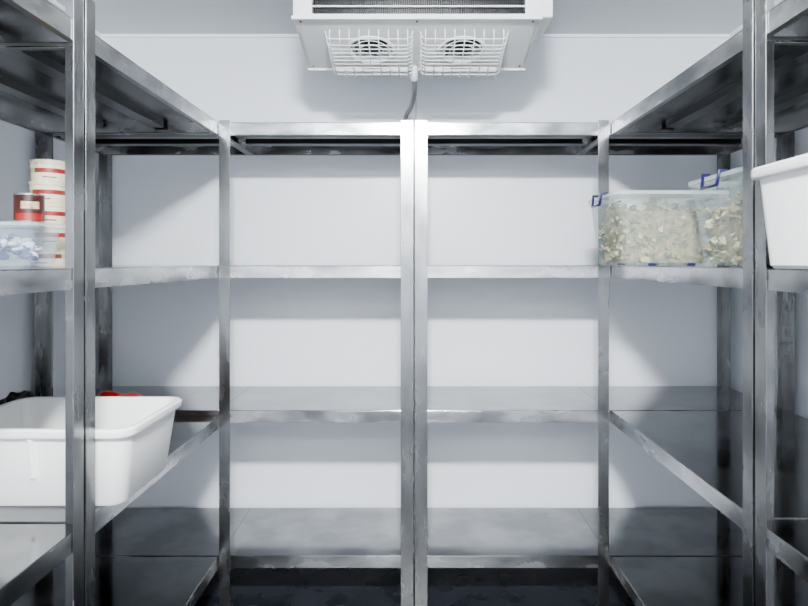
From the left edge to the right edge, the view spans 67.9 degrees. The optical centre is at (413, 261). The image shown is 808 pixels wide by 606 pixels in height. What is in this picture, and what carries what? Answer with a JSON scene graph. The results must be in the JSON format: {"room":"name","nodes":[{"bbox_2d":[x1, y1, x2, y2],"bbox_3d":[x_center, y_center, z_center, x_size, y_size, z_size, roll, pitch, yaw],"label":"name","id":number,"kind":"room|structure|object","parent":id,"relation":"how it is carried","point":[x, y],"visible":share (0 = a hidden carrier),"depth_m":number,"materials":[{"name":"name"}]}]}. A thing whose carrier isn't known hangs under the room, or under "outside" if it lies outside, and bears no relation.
{"room":"walk-in cold room","nodes":[
{"label":"walk-in cold room","id":0,"kind":"room"},
{"bbox_2d":[0,0,99,399],"bbox_3d":[-1.312,0.128,0.256,0.100,2.085,4.312,0,0,0],"label":"wall","id":1,"kind":"structure","parent":0,"point":[17,143],"depth_m":1.92,"materials":[{"name":"white paint"}]},
{"bbox_2d":[48,0,100,36],"bbox_3d":[-1.258,-0.908,0.252,0.008,0.014,4.304,0,0,0],"label":"trim","id":2,"kind":"structure","parent":1,"relation":"attached to","point":[54,2],"depth_m":2.13,"materials":[{"name":"white"}]},
{"bbox_2d":[194,553,634,605],"bbox_3d":[0.005,1.220,0.256,2.734,0.100,4.512,0,0,0],"label":"floor","id":3,"kind":"structure","parent":0,"point":[248,586],"depth_m":2.16,"materials":[{"name":"black tile"}]},
{"bbox_2d":[0,0,83,605],"bbox_3d":[-0.945,0.320,0.641,0.590,1.700,1.082,0,0,0],"label":"shelving rack","id":4,"kind":"object","parent":3,"relation":"on","point":[28,552],"visible":1,"depth_m":1.16,"materials":[{"name":"silver metal"}]},
{"bbox_2d":[0,0,217,605],"bbox_3d":[-0.945,0.320,1.593,0.590,1.700,0.809,0,0,0],"label":"shelving rack","id":5,"kind":"object","parent":3,"relation":"on","point":[121,97],"visible":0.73,"depth_m":1.65,"materials":[{"name":"silver metal"}]},
{"bbox_2d":[0,390,37,404],"bbox_3d":[-1.148,0.445,1.750,0.135,0.138,0.147,0,0,0],"label":"plastic bag","id":6,"kind":"object","parent":5,"relation":"on","point":[12,396],"visible":0.15,"depth_m":1.74,"materials":[{"name":"black plastic"}]},
{"bbox_2d":[0,234,42,260],"bbox_3d":[-0.905,-0.038,1.360,0.168,0.100,0.144,0,0,0],"label":"tub","id":7,"kind":"object","parent":5,"relation":"on","point":[26,249],"visible":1,"depth_m":1.35,"materials":[{"name":"white plastic"}]},
{"bbox_2d":[13,193,44,223],"bbox_3d":[-0.872,-0.121,1.360,0.062,0.064,0.062,0,0,0],"label":"can","id":8,"kind":"object","parent":7,"relation":"on","point":[27,207],"visible":1,"depth_m":1.34,"materials":[{"name":"red metal"}]},
{"bbox_2d":[28,159,64,266],"bbox_3d":[-0.912,-0.120,1.500,0.089,0.262,0.088,0,0,0],"label":"tubs","id":9,"kind":"object","parent":5,"relation":"on","point":[47,176],"visible":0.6,"depth_m":1.47,"materials":[{"name":"beige plastic"}]},
{"bbox_2d":[0,396,181,505],"bbox_3d":[-0.791,0.429,1.384,0.417,0.170,0.312,0,0,0],"label":"plastic storage bin","id":10,"kind":"object","parent":5,"relation":"in","point":[133,433],"visible":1,"depth_m":1.26,"materials":[{"name":"white plastic"}]},
{"bbox_2d":[97,390,141,395],"bbox_3d":[-0.872,0.444,1.739,0.214,0.140,0.215,0,0,32],"label":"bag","id":11,"kind":"object","parent":5,"relation":"on","point":[109,392],"visible":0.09,"depth_m":1.74,"materials":[{"name":"red plastic"}]},
{"bbox_2d":[52,122,250,567],"bbox_3d":[-0.945,0.348,2.197,0.590,1.643,0.395,0,0,0],"label":"shelving rack","id":12,"kind":"object","parent":3,"relation":"on","point":[133,532],"visible":0.38,"depth_m":2.26,"materials":[{"name":"silver metal"}]},
{"bbox_2d":[219,120,412,605],"bbox_3d":[-0.326,0.348,2.197,0.648,1.643,0.395,0,0,0],"label":"shelving rack","id":13,"kind":"object","parent":3,"relation":"on","point":[266,537],"visible":1,"depth_m":2.00,"materials":[{"name":"silver metal"}]},
{"bbox_2d":[415,120,608,605],"bbox_3d":[0.327,0.348,2.197,0.647,1.643,0.395,0,0,0],"label":"shelving rack","id":14,"kind":"object","parent":3,"relation":"on","point":[444,537],"visible":1,"depth_m":2.00,"materials":[{"name":"silver metal"}]},
{"bbox_2d":[577,122,776,567],"bbox_3d":[0.948,0.348,2.197,0.594,1.643,0.395,0,0,0],"label":"shelving rack","id":15,"kind":"object","parent":3,"relation":"on","point":[633,532],"visible":0.52,"depth_m":2.24,"materials":[{"name":"silver metal"}]},
{"bbox_2d":[612,0,807,605],"bbox_3d":[0.950,0.320,1.579,0.590,1.700,0.837,0,0,0],"label":"shelving rack","id":16,"kind":"object","parent":3,"relation":"on","point":[712,452],"visible":0.87,"depth_m":1.64,"materials":[{"name":"silver metal"}]},
{"bbox_2d":[591,192,718,265],"bbox_3d":[0.728,-0.098,1.820,0.360,0.218,0.306,0,0,0],"label":"food container","id":17,"kind":"object","parent":16,"relation":"in","point":[653,236],"visible":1,"depth_m":1.71,"materials":[{"name":"white plastic"}]},
{"bbox_2d":[700,169,742,265],"bbox_3d":[0.902,-0.102,1.438,0.400,0.230,0.321,0,0,0],"label":"food container","id":18,"kind":"object","parent":16,"relation":"in","point":[726,243],"visible":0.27,"depth_m":1.46,"materials":[{"name":"white plastic"}]},
{"bbox_2d":[755,0,807,605],"bbox_3d":[0.950,0.320,0.607,0.590,1.700,1.093,0,0,0],"label":"shelving rack","id":19,"kind":"object","parent":3,"relation":"on","point":[787,540],"visible":1,"depth_m":1.14,"materials":[{"name":"silver metal"}]},
{"bbox_2d":[751,153,807,268],"bbox_3d":[0.760,-0.077,0.900,0.320,0.178,0.400,0,0,0],"label":"plastic storage bin","id":20,"kind":"object","parent":19,"relation":"in","point":[784,183],"visible":1,"depth_m":0.99,"materials":[{"name":"white plastic"}]},
{"bbox_2d":[101,38,729,552],"bbox_3d":[0.005,0.128,2.462,2.734,2.085,0.100,0,0,0],"label":"wall","id":21,"kind":"structure","parent":0,"point":[285,209],"depth_m":2.41,"materials":[{"name":"white paint"}]},
{"bbox_2d":[100,34,729,37],"bbox_3d":[0.005,-0.908,2.408,2.534,0.014,0.008,0,0,0],"label":"trim","id":22,"kind":"structure","parent":21,"relation":"attached to","point":[102,35],"depth_m":2.40,"materials":[{"name":"white"}]},
{"bbox_2d":[56,0,774,33],"bbox_3d":[0.005,-0.965,0.256,2.734,0.100,4.512,0,0,0],"label":"ceiling","id":23,"kind":"structure","parent":0,"point":[111,16],"depth_m":2.24,"materials":[{"name":"white paint"}]},
{"bbox_2d":[291,0,552,119],"bbox_3d":[0.029,-0.655,2.083,0.776,0.511,0.654,0,0,0],"label":"refrigeration evaporator unit","id":24,"kind":"object","parent":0,"point":[413,36],"depth_m":1.83,"materials":[{"name":"white metal"}]},
{"bbox_2d":[730,2,807,418],"bbox_3d":[1.322,0.128,0.256,0.100,2.085,4.312,0,0,0],"label":"wall","id":25,"kind":"structure","parent":0,"point":[801,136],"depth_m":2.12,"materials":[{"name":"white paint"}]},
{"bbox_2d":[729,0,782,36],"bbox_3d":[1.268,-0.908,0.252,0.008,0.014,4.304,0,0,0],"label":"trim","id":26,"kind":"structure","parent":25,"relation":"attached to","point":[776,2],"depth_m":2.33,"materials":[{"name":"white"}]}
]}

